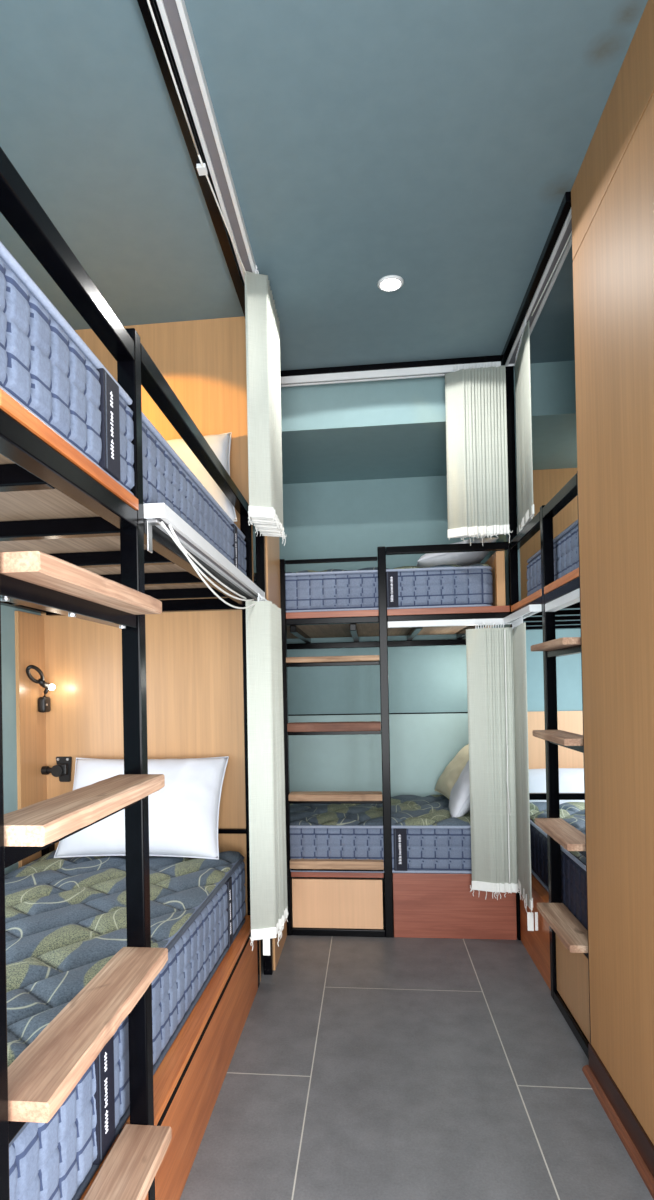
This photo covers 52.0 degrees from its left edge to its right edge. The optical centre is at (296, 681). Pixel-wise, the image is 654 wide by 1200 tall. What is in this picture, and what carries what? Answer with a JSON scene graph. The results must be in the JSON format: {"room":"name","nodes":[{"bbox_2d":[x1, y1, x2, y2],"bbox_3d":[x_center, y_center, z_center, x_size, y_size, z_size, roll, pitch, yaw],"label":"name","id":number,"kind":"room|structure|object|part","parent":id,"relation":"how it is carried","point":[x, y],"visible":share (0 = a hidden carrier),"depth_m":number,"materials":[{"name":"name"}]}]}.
{"room":"dormitory","nodes":[
{"label":"dormitory","id":0,"kind":"room"},
{"bbox_2d":[1,605,40,873],"bbox_3d":[-1.241,-0.123,1.460,0.100,2.650,5.430,-1,-1,6],"label":"wall","id":1,"kind":"structure","parent":0,"point":[7,613],"depth_m":2.50,"materials":[{"name":"teal paint"}]},
{"bbox_2d":[15,611,46,867],"bbox_3d":[-1.044,0.320,2.645,0.014,1.178,0.205,-1,-1,6],"label":"wall panel","id":2,"kind":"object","parent":1,"relation":"attached to","point":[29,628],"depth_m":2.62,"materials":[{"name":"laminate"}]},
{"bbox_2d":[26,665,54,712],"bbox_3d":[-1.008,0.030,2.634,0.073,0.187,0.192,-1,-1,6],"label":"reading lamp","id":3,"kind":"object","parent":1,"relation":"attached to","point":[44,705],"visible":1,"depth_m":2.67,"materials":[{"name":"black plastic"}]},
{"bbox_3d":[-0.979,0.022,2.679,0.026,0.026,0.026,-1,-1,6],"label":"bulb","id":4,"kind":"part","parent":3,"relation":"part of","materials":[{"name":"white glass"}]},
{"bbox_2d":[41,316,260,980],"bbox_3d":[-0.608,-0.124,2.721,0.883,2.650,0.035,-1,-1,6],"label":"wall","id":5,"kind":"structure","parent":0,"point":[194,659],"depth_m":2.69,"materials":[{"name":"laminate"}]},
{"bbox_2d":[41,757,71,781],"bbox_3d":[-0.972,0.357,2.714,0.110,0.102,0.050,-1,-1,6],"label":"wall bracket","id":6,"kind":"object","parent":5,"relation":"attached to","point":[62,770],"visible":1,"depth_m":2.71,"materials":[{"name":"black plastic"}]},
{"bbox_3d":[-0.994,0.359,2.708,0.066,0.034,0.034,-1,-1,6],"label":"knob","id":7,"kind":"part","parent":6,"relation":"part of","materials":[{"name":"black plastic"}]},
{"bbox_3d":[-0.948,0.357,2.730,0.066,0.102,0.014,-1,-1,6],"label":"plate","id":8,"kind":"part","parent":6,"relation":"part of","materials":[{"name":"black plastic"}]},
{"bbox_2d":[255,529,272,974],"bbox_3d":[-0.140,-0.133,2.752,0.035,2.650,0.038,-1,-1,6],"label":"trim","id":9,"kind":"structure","parent":5,"relation":"attached to","point":[260,540],"depth_m":2.73,"materials":[{"name":"black paint"}]},
{"bbox_2d":[265,536,286,969],"bbox_3d":[-0.101,-0.131,2.966,0.020,2.650,0.383,-1,-1,6],"label":"trim","id":10,"kind":"structure","parent":5,"relation":"attached to","point":[272,551],"depth_m":2.91,"materials":[{"name":"laminate"}]},
{"bbox_2d":[0,0,647,370],"bbox_3d":[0.253,-1.529,1.306,3.160,0.100,5.630,-1,-1,6],"label":"ceiling","id":11,"kind":"structure","parent":0,"point":[438,146],"depth_m":1.86,"materials":[{"name":"teal paint"}]},
{"bbox_2d":[137,0,244,316],"bbox_3d":[-0.395,-1.453,0.708,0.033,0.038,4.099,-1,-1,6],"label":"rail","id":12,"kind":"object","parent":11,"relation":"attached to","point":[223,236],"depth_m":1.74,"materials":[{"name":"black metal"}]},
{"bbox_2d":[147,0,285,545],"bbox_3d":[-0.329,-1.010,0.685,0.130,0.927,3.987,-1,-1,6],"label":"curtain","id":13,"kind":"object","parent":12,"relation":"hanging from","point":[262,323],"visible":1,"depth_m":2.33,"materials":[{"name":"white fabric"}]},
{"bbox_3d":[-0.417,-1.426,0.433,0.006,0.009,2.750,-1,-1,6],"label":"cord","id":14,"kind":"part","parent":13,"relation":"part of","materials":[{"name":"white plastic"}]},
{"bbox_3d":[-0.350,-1.459,0.691,0.052,0.028,3.975,-1,-1,6],"label":"head rail","id":15,"kind":"part","parent":13,"relation":"part of","materials":[{"name":"white metal"}]},
{"bbox_3d":[-0.218,-1.416,2.071,0.006,0.010,0.551,-1,-1,10],"label":"cord","id":16,"kind":"part","parent":13,"relation":"part of","materials":[{"name":"white plastic"}]},
{"bbox_3d":[-0.146,-0.574,2.467,0.016,0.033,0.305,-1,-1,6],"label":"bead chain","id":17,"kind":"part","parent":13,"relation":"part of","materials":[{"name":"white fabric"}]},
{"bbox_3d":[-0.062,-0.576,2.498,0.014,0.032,0.302,-1,-1,6],"label":"bead chain","id":18,"kind":"part","parent":13,"relation":"part of","materials":[{"name":"white fabric"}]},
{"bbox_2d":[280,355,500,376],"bbox_3d":[0.411,-1.451,3.114,1.037,0.028,0.071,-1,-1,6],"label":"trim","id":19,"kind":"structure","parent":11,"relation":"attached to","point":[495,358],"depth_m":3.08,"materials":[{"name":"black paint"}]},
{"bbox_2d":[281,361,511,545],"bbox_3d":[0.426,-1.019,3.059,1.057,0.837,0.112,-1,-1,6],"label":"curtain","id":20,"kind":"object","parent":19,"relation":"hanging from","point":[475,393],"visible":0.98,"depth_m":2.98,"materials":[{"name":"white fabric"}]},
{"bbox_3d":[0.412,-1.421,3.099,1.029,0.032,0.039,-1,-1,6],"label":"head rail","id":21,"kind":"part","parent":20,"relation":"part of","materials":[{"name":"white metal"}]},
{"bbox_3d":[0.858,-0.656,2.960,0.192,0.032,0.013,-1,-1,6],"label":"bead chain","id":22,"kind":"part","parent":20,"relation":"part of","materials":[{"name":"white fabric"}]},
{"bbox_2d":[377,275,403,291],"bbox_3d":[0.347,-1.466,2.467,0.098,0.008,0.098,-1,-1,6],"label":"recessed light","id":23,"kind":"object","parent":11,"relation":"in","point":[389,283],"visible":1,"depth_m":2.46,"materials":[{"name":"white"}]},
{"bbox_2d":[381,279,399,289],"bbox_3d":[0.347,-1.467,2.467,0.072,0.005,0.072,-1,-1,-16],"label":"diffuser","id":24,"kind":"object","parent":23,"relation":"attached to","point":[386,284],"depth_m":2.47,"materials":[{"name":"white plastic"}]},
{"bbox_2d":[501,191,570,364],"bbox_3d":[0.883,-1.465,2.542,0.024,0.030,1.042,-1,-1,6],"label":"trim","id":25,"kind":"structure","parent":11,"relation":"attached to","point":[565,206],"depth_m":2.37,"materials":[{"name":"black paint"}]},
{"bbox_2d":[505,208,571,533],"bbox_3d":[0.929,-1.049,2.536,0.054,0.862,1.045,-1,-1,6],"label":"curtain","id":26,"kind":"object","parent":25,"relation":"hanging from","point":[519,356],"visible":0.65,"depth_m":2.69,"materials":[{"name":"white fabric"}]},
{"bbox_3d":[0.921,-1.463,2.540,0.052,0.035,1.033,-1,-1,6],"label":"head rail","id":27,"kind":"part","parent":26,"relation":"part of","materials":[{"name":"white metal"}]},
{"bbox_3d":[0.897,-1.436,2.336,0.006,0.009,0.580,-1,-1,5],"label":"cord","id":28,"kind":"part","parent":26,"relation":"part of","materials":[{"name":"white plastic"}]},
{"bbox_2d":[119,882,652,1199],"bbox_3d":[0.306,1.220,1.280,3.160,0.100,5.630,-1,-1,6],"label":"floor","id":29,"kind":"structure","parent":0,"point":[360,1068],"depth_m":1.93,"materials":[{"name":"grey tile"}]},
{"bbox_2d":[0,147,259,1199],"bbox_3d":[-0.682,0.247,1.733,0.932,1.893,1.932,-1,-1,6],"label":"bunk bed","id":30,"kind":"object","parent":29,"relation":"on","point":[73,539],"visible":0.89,"depth_m":1.27,"materials":[{"name":"black paint"}]},
{"bbox_3d":[-0.383,0.234,0.815,0.038,1.890,0.038,-1,-1,6],"label":"post","id":31,"kind":"part","parent":30,"relation":"part of","materials":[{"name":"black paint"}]},
{"bbox_3d":[-0.370,-0.664,1.093,0.038,0.038,0.504,-1,-1,6],"label":"guard rail","id":32,"kind":"part","parent":30,"relation":"part of","materials":[{"name":"black metal"}]},
{"bbox_2d":[0,241,246,575],"bbox_3d":[-0.705,-0.467,1.729,0.845,0.225,1.872,-1,-1,6],"label":"mattress","id":33,"kind":"object","parent":30,"relation":"on","point":[46,366],"visible":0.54,"depth_m":1.11,"materials":[{"name":"blue fabric"}]},
{"bbox_2d":[166,432,236,521],"bbox_3d":[-0.537,-0.756,2.579,0.627,0.436,0.199,-1,-1,0],"label":"pillow","id":34,"kind":"object","parent":33,"relation":"on","point":[220,444],"visible":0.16,"depth_m":2.54,"materials":[{"name":"white fabric"}]},
{"bbox_2d":[5,850,245,1199],"bbox_3d":[-0.703,0.776,1.714,0.802,0.269,1.860,-1,-1,8],"label":"mattress","id":35,"kind":"object","parent":30,"relation":"on","point":[65,918],"visible":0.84,"depth_m":1.66,"materials":[{"name":"blue fabric"}]},
{"bbox_2d":[54,756,228,859],"bbox_3d":[-0.581,0.472,2.546,0.625,0.351,0.247,-1,-1,6],"label":"pillow","id":36,"kind":"object","parent":35,"relation":"on","point":[183,814],"visible":0.59,"depth_m":2.46,"materials":[{"name":"white fabric"}]},
{"bbox_3d":[-0.323,0.237,1.354,0.038,1.893,0.038,-1,-1,6],"label":"post","id":37,"kind":"part","parent":30,"relation":"part of","materials":[{"name":"black metal"}]},
{"bbox_3d":[-0.271,-0.676,2.001,0.038,0.038,1.247,-1,-1,6],"label":"guard rail","id":38,"kind":"part","parent":30,"relation":"part of","materials":[{"name":"black metal"}]},
{"bbox_3d":[-0.228,1.062,1.984,0.017,0.250,1.243,-1,-1,6],"label":"panel","id":39,"kind":"part","parent":30,"relation":"part of","materials":[{"name":"brown wood"}]},
{"bbox_2d":[144,503,287,955],"bbox_3d":[-0.170,0.304,2.017,0.121,1.334,1.316,-1,-1,6],"label":"curtain","id":40,"kind":"object","parent":30,"relation":"hanging from","point":[265,722],"visible":1,"depth_m":2.38,"materials":[{"name":"white fabric"}]},
{"bbox_3d":[-0.233,-0.312,1.899,0.006,0.046,0.940,-1,-1,7],"label":"cord","id":41,"kind":"part","parent":40,"relation":"part of","materials":[{"name":"white plastic"}]},
{"bbox_3d":[-0.220,-0.347,2.027,0.042,0.029,1.304,-1,-1,6],"label":"head rail","id":42,"kind":"part","parent":40,"relation":"part of","materials":[{"name":"white metal"}]},
{"bbox_3d":[-0.220,-0.298,1.903,0.026,0.075,0.991,-1,-1,6],"label":"cord","id":43,"kind":"part","parent":40,"relation":"part of","materials":[{"name":"white plastic"}]},
{"bbox_3d":[-0.207,-0.281,1.936,0.006,0.109,1.002,-1,-1,8],"label":"cord","id":44,"kind":"part","parent":40,"relation":"part of","materials":[{"name":"white plastic"}]},
{"bbox_3d":[-0.050,0.907,2.492,0.012,0.033,0.241,-1,-1,6],"label":"bead chain","id":45,"kind":"part","parent":40,"relation":"part of","materials":[{"name":"white fabric"}]},
{"bbox_3d":[-0.592,0.598,2.683,0.794,0.018,0.018,-1,-1,6],"label":"head rail","id":46,"kind":"part","parent":30,"relation":"part of","materials":[{"name":"black metal"}]},
{"bbox_3d":[-0.183,0.250,2.631,0.038,1.885,0.038,-1,-1,6],"label":"post","id":47,"kind":"part","parent":30,"relation":"part of","materials":[{"name":"black metal"}]},
{"bbox_2d":[280,542,516,939],"bbox_3d":[0.056,0.289,3.571,1.960,1.815,0.921,-1,-1,6],"label":"bunk bed","id":48,"kind":"object","parent":29,"relation":"on","point":[423,905],"visible":0.65,"depth_m":3.11,"materials":[{"name":"black paint"}]},
{"bbox_3d":[-0.056,0.307,3.177,0.038,1.775,0.038,-1,-1,6],"label":"post","id":49,"kind":"part","parent":48,"relation":"part of","materials":[{"name":"black metal"}]},
{"bbox_3d":[0.163,-0.572,3.158,0.435,0.018,0.020,-1,-1,6],"label":"guard rail","id":50,"kind":"part","parent":48,"relation":"part of","materials":[{"name":"black metal"}]},
{"bbox_3d":[0.191,0.905,3.143,0.432,0.023,0.026,-1,-1,6],"label":"drawer rail","id":51,"kind":"part","parent":48,"relation":"part of","materials":[{"name":"brown wood"}]},
{"bbox_3d":[0.192,1.042,3.145,0.424,0.228,0.016,-1,-1,6],"label":"drawer","id":52,"kind":"part","parent":48,"relation":"part of","materials":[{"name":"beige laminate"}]},
{"bbox_3d":[0.196,1.174,3.140,0.437,0.032,0.028,-1,-1,6],"label":"floor rail","id":53,"kind":"part","parent":48,"relation":"part of","materials":[{"name":"black metal"}]},
{"bbox_2d":[254,563,492,612],"bbox_3d":[0.041,-0.431,3.565,1.845,0.214,0.775,-1,-1,6],"label":"mattress","id":54,"kind":"object","parent":48,"relation":"on","point":[447,585],"visible":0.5,"depth_m":3.13,"materials":[{"name":"blue fabric"}]},
{"bbox_2d":[416,537,498,567],"bbox_3d":[0.820,-0.645,3.556,0.393,0.169,0.583,-1,-1,6],"label":"pillow","id":55,"kind":"object","parent":54,"relation":"on","point":[427,560],"visible":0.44,"depth_m":3.31,"materials":[{"name":"white fabric"}]},
{"bbox_2d":[290,795,471,873],"bbox_3d":[0.089,0.778,3.554,1.895,0.241,0.828,-1,-1,6],"label":"mattress","id":56,"kind":"object","parent":48,"relation":"on","point":[426,838],"visible":0.39,"depth_m":3.13,"materials":[{"name":"blue fabric"}]},
{"bbox_2d":[435,744,468,798],"bbox_3d":[0.904,0.491,3.619,0.231,0.273,0.523,-1,-1,0],"label":"pillow","id":57,"kind":"object","parent":56,"relation":"on","point":[451,773],"visible":0.38,"depth_m":3.60,"materials":[{"name":"beige fabric"}]},
{"bbox_2d":[449,760,469,816],"bbox_3d":[0.871,0.507,3.351,0.217,0.325,0.426,-1,-1,13],"label":"pillow","id":58,"kind":"object","parent":56,"relation":"on","point":[459,800],"visible":0.49,"depth_m":3.19,"materials":[{"name":"white fabric"}]},
{"bbox_3d":[0.415,0.278,3.125,0.038,1.815,0.038,-1,-1,6],"label":"post","id":59,"kind":"part","parent":48,"relation":"part of","materials":[{"name":"black metal"}]},
{"bbox_3d":[0.693,-0.617,3.101,0.554,0.033,0.038,-1,-1,6],"label":"guard rail","id":60,"kind":"part","parent":48,"relation":"part of","materials":[{"name":"black metal"}]},
{"bbox_2d":[387,618,520,899],"bbox_3d":[0.704,0.347,3.020,0.554,1.259,0.109,-1,-1,6],"label":"curtain","id":61,"kind":"object","parent":48,"relation":"hanging from","point":[485,650],"visible":0.97,"depth_m":2.96,"materials":[{"name":"white fabric"}]},
{"bbox_3d":[0.695,-0.268,3.063,0.544,0.027,0.032,-1,-1,6],"label":"head rail","id":62,"kind":"part","parent":61,"relation":"part of","materials":[{"name":"white metal"}]},
{"bbox_3d":[0.726,1.036,3.082,0.553,0.286,0.018,-1,-1,6],"label":"panel","id":63,"kind":"part","parent":48,"relation":"part of","materials":[{"name":"brown wood"}]},
{"bbox_2d":[505,366,590,1059],"bbox_3d":[1.395,-0.163,2.619,1.028,2.649,2.510,-1,-1,6],"label":"bunk bed","id":64,"kind":"object","parent":29,"relation":"on","point":[559,949],"visible":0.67,"depth_m":2.46,"materials":[{"name":"black paint"}]},
{"bbox_3d":[1.001,-0.151,3.064,0.036,2.649,0.038,-1,-1,6],"label":"post","id":65,"kind":"part","parent":64,"relation":"part of","materials":[{"name":"black metal"}]},
{"bbox_3d":[0.961,-0.620,2.779,0.038,0.038,0.545,-1,-1,6],"label":"guard rail","id":66,"kind":"part","parent":64,"relation":"part of","materials":[{"name":"black metal"}]},
{"bbox_3d":[0.992,1.014,2.763,0.018,0.315,0.541,-1,-1,6],"label":"panel","id":67,"kind":"part","parent":64,"relation":"part of","materials":[{"name":"brown wood"}]},
{"bbox_2d":[503,588,579,930],"bbox_3d":[0.921,0.347,2.531,0.094,1.276,0.956,-1,-1,4],"label":"curtain","id":68,"kind":"object","parent":64,"relation":"hanging from","point":[524,881],"visible":0.98,"depth_m":2.73,"materials":[{"name":"white fabric"}]},
{"bbox_3d":[0.914,0.324,2.905,0.005,1.100,0.026,-1,-1,6],"label":"cord","id":69,"kind":"part","parent":68,"relation":"part of","materials":[{"name":"white fabric"}]},
{"bbox_3d":[0.908,0.423,2.866,0.017,0.300,0.007,-1,-1,-20],"label":"cord","id":70,"kind":"part","parent":68,"relation":"part of","materials":[{"name":"white fabric"}]},
{"bbox_3d":[0.925,-0.275,2.763,0.042,0.026,0.490,-1,-1,6],"label":"head rail","id":71,"kind":"part","parent":68,"relation":"part of","materials":[{"name":"white metal"}]},
{"bbox_3d":[0.911,-0.273,2.261,0.036,0.028,0.406,-1,-1,6],"label":"head rail","id":72,"kind":"part","parent":68,"relation":"part of","materials":[{"name":"white metal"}]},
{"bbox_3d":[0.946,0.258,2.481,0.038,1.822,0.038,-1,-1,6],"label":"post","id":73,"kind":"part","parent":64,"relation":"part of","materials":[{"name":"black metal"}]},
{"bbox_2d":[527,519,578,596],"bbox_3d":[1.364,-0.460,2.197,0.855,0.230,1.545,-1,-1,6],"label":"mattress","id":74,"kind":"object","parent":64,"relation":"on","point":[566,545],"visible":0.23,"depth_m":2.44,"materials":[{"name":"blue fabric"}]},
{"bbox_2d":[529,768,584,803],"bbox_3d":[1.549,0.609,3.638,0.703,0.249,0.344,-1,-1,6],"label":"pillow","id":75,"kind":"object","parent":64,"relation":"on","point":[571,780],"visible":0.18,"depth_m":3.64,"materials":[{"name":"white fabric"}]},
{"bbox_3d":[1.524,0.576,3.365,0.850,0.032,0.032,-1,-1,6],"label":"head rail","id":76,"kind":"part","parent":64,"relation":"part of","materials":[{"name":"black metal"}]},
{"bbox_2d":[529,802,587,929],"bbox_3d":[1.402,0.706,2.376,0.865,0.252,1.925,-1,-1,6],"label":"mattress","id":77,"kind":"object","parent":64,"relation":"on","point":[573,863],"visible":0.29,"depth_m":2.69,"materials":[{"name":"blue fabric"}]},
{"bbox_3d":[0.904,-0.623,2.264,0.038,0.038,0.414,-1,-1,6],"label":"guard rail","id":78,"kind":"part","parent":64,"relation":"part of","materials":[{"name":"black metal"}]},
{"bbox_3d":[0.939,1.149,2.248,0.038,0.036,0.414,-1,-1,6],"label":"floor rail","id":79,"kind":"part","parent":64,"relation":"part of","materials":[{"name":"black paint"}]},
{"bbox_3d":[0.937,0.997,2.249,0.016,0.260,0.408,-1,-1,6],"label":"drawer","id":80,"kind":"part","parent":64,"relation":"part of","materials":[{"name":"laminate"}]},
{"bbox_3d":[0.897,0.258,2.031,0.038,1.815,0.038,-1,-1,6],"label":"post","id":81,"kind":"part","parent":64,"relation":"part of","materials":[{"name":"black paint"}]},
{"bbox_2d":[582,1065,653,1199],"bbox_3d":[0.795,1.153,1.363,0.018,0.017,1.300,-1,-1,6],"label":"trim","id":82,"kind":"structure","parent":29,"relation":"on","point":[640,1165],"depth_m":1.71,"materials":[{"name":"brown wood"}]},
{"bbox_2d":[253,476,581,881],"bbox_3d":[0.582,-0.134,4.042,2.960,2.650,0.100,-1,-1,6],"label":"wall","id":83,"kind":"structure","parent":0,"point":[336,519],"depth_m":4.00,"materials":[{"name":"teal paint"}]},
{"bbox_2d":[288,712,467,715],"bbox_3d":[0.103,0.200,4.037,1.995,0.006,0.009,-1,-1,6],"label":"trim","id":84,"kind":"structure","parent":83,"relation":"attached to","point":[433,712],"depth_m":3.99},
{"bbox_2d":[288,713,468,796],"bbox_3d":[0.110,0.552,4.032,1.995,0.696,0.012,-1,-1,6],"label":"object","id":85,"kind":"structure","parent":83,"relation":"attached to","point":[422,746],"depth_m":3.99,"materials":[{"name":"teal paint"}]},
{"bbox_2d":[281,360,576,483],"bbox_3d":[0.508,-1.340,3.591,2.960,0.245,0.830,-1,-1,6],"label":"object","id":86,"kind":"structure","parent":83,"relation":"attached to","point":[395,428],"depth_m":3.23,"materials":[{"name":"teal paint"}]},
{"bbox_2d":[520,468,577,599],"bbox_3d":[1.579,-0.813,3.879,0.915,0.845,0.016,-1,-1,6],"label":"trim","id":87,"kind":"structure","parent":83,"relation":"attached to","point":[547,483],"depth_m":3.89,"materials":[{"name":"laminate"}]},
{"bbox_2d":[527,711,583,768],"bbox_3d":[1.605,0.519,3.866,0.915,0.700,0.016,-1,-1,6],"label":"trim","id":88,"kind":"structure","parent":83,"relation":"attached to","point":[569,721],"depth_m":3.87,"materials":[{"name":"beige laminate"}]},
{"bbox_2d":[480,415,520,627],"bbox_3d":[1.069,-0.026,3.509,0.040,2.405,0.850,-1,-1,6],"label":"wall partition","id":89,"kind":"structure","parent":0,"point":[502,538],"depth_m":3.19,"materials":[{"name":"teal paint"}]},
{"bbox_3d":[0.699,-0.172,0.271,0.063,2.650,3.490,-1,-1,6],"label":"wall","id":90,"kind":"structure","parent":0,"visible":0},
{"bbox_2d":[571,0,653,260],"bbox_3d":[0.642,-1.389,0.287,0.004,0.214,3.490,-1,-1,6],"label":"trim","id":91,"kind":"structure","parent":90,"relation":"attached to","point":[631,93],"depth_m":1.66,"materials":[{"name":"laminate"}]},
{"bbox_2d":[573,93,653,1144],"bbox_3d":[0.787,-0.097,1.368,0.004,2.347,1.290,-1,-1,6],"label":"wardrobe","id":92,"kind":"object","parent":90,"relation":"attached to","point":[613,265],"depth_m":1.69,"materials":[{"name":"laminate"}]},
{"bbox_2d":[588,1043,653,1177],"bbox_3d":[0.808,1.119,1.359,0.010,0.084,1.295,-1,-1,6],"label":"baseboard","id":93,"kind":"structure","parent":90,"relation":"attached to","point":[643,1144],"depth_m":1.73,"materials":[{"name":"brown wood"}]}
]}

